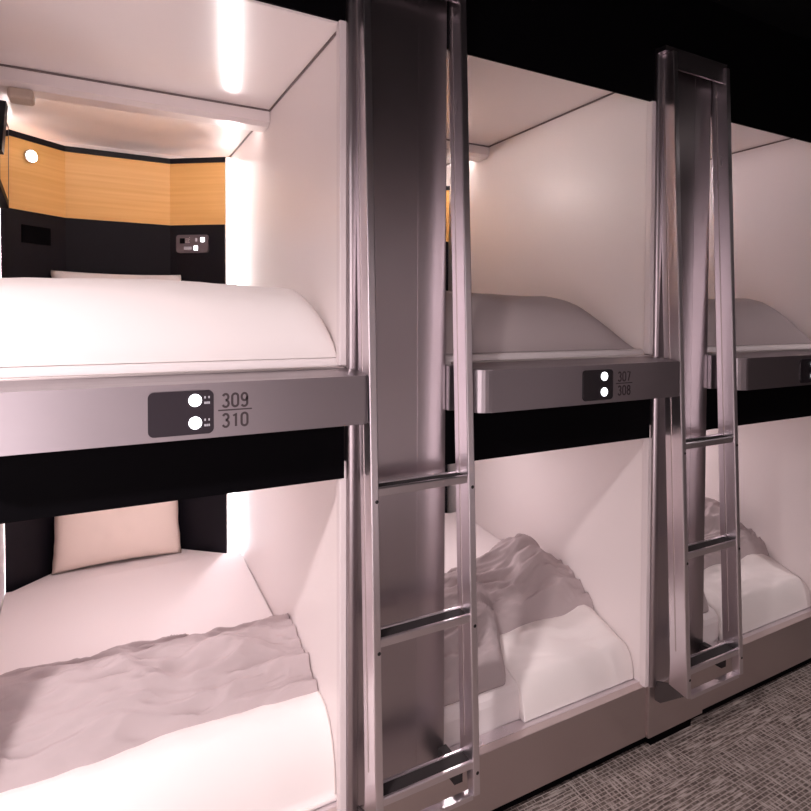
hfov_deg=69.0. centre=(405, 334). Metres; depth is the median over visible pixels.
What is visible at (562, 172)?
pod
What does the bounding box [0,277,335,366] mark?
duvet
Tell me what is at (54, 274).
pillow
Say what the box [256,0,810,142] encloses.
wall
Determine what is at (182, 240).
socket
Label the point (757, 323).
duvet
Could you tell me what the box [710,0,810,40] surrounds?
ceiling
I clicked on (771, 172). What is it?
pod
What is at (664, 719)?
metal pillar
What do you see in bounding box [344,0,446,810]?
metal pillar
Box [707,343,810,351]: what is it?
mattress
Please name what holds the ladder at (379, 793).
attached to the metal pillar at (409, 37)
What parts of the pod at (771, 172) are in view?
ceiling panel, rail, display plate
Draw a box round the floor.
[504,662,810,810]
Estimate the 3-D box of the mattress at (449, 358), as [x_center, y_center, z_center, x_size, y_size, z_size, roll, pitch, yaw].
[0.147,0.074,2.536,0.880,0.068,1.388,-1,2,-28]
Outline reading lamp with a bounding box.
[23,150,36,162]
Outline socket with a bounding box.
[180,238,184,243]
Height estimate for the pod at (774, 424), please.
1.253 m
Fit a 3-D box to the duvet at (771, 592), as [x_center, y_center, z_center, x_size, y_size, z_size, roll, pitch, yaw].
[1.375,1.041,2.764,0.874,0.440,0.532,-1,2,-28]
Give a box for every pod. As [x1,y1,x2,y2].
[0,0,367,455]
[0,426,345,810]
[442,399,651,810]
[445,50,679,412]
[702,385,810,709]
[707,123,810,389]
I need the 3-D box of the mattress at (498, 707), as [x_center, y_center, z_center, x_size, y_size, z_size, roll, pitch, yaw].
[0.131,1.140,2.586,0.880,0.315,1.334,-1,2,-28]
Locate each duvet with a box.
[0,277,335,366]
[0,613,336,810]
[444,533,632,722]
[445,291,635,353]
[703,497,810,640]
[707,298,810,345]
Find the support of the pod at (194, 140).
on the pod at (276, 499)
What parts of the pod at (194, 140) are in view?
headboard, ceiling panel, display plate, rail, control panel, jamb trim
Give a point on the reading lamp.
(29, 156)
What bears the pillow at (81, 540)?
on the mattress at (88, 611)
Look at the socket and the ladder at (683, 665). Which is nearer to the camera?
the ladder at (683, 665)
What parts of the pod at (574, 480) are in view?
headboard, panel, jamb trim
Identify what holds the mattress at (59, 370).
on the pod at (194, 140)
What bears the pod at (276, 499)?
on the floor
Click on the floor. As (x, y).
(752, 751)
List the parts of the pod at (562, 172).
headboard, ceiling panel, rail, display plate, jamb trim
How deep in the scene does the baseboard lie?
2.12 m
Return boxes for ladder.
[356,0,479,810]
[655,45,742,702]
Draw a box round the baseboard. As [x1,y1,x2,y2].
[492,658,810,810]
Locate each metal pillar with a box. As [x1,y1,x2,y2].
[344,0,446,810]
[645,48,710,744]
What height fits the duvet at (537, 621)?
0.453 m
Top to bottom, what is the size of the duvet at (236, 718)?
0.371 m
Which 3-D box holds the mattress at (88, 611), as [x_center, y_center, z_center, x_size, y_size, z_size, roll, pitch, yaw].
[-0.908,1.151,2.032,0.880,0.315,1.334,-1,2,-28]
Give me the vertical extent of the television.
0.315 m
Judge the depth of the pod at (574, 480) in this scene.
2.13 m
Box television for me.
[0,100,8,208]
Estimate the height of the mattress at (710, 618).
0.315 m
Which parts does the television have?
mount plate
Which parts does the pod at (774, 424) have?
panel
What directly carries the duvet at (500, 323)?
on the mattress at (449, 358)
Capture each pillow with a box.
[51,270,180,280]
[51,500,181,574]
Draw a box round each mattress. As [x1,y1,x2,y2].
[0,357,338,377]
[0,549,272,674]
[444,512,519,746]
[445,348,643,364]
[703,605,718,643]
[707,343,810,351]

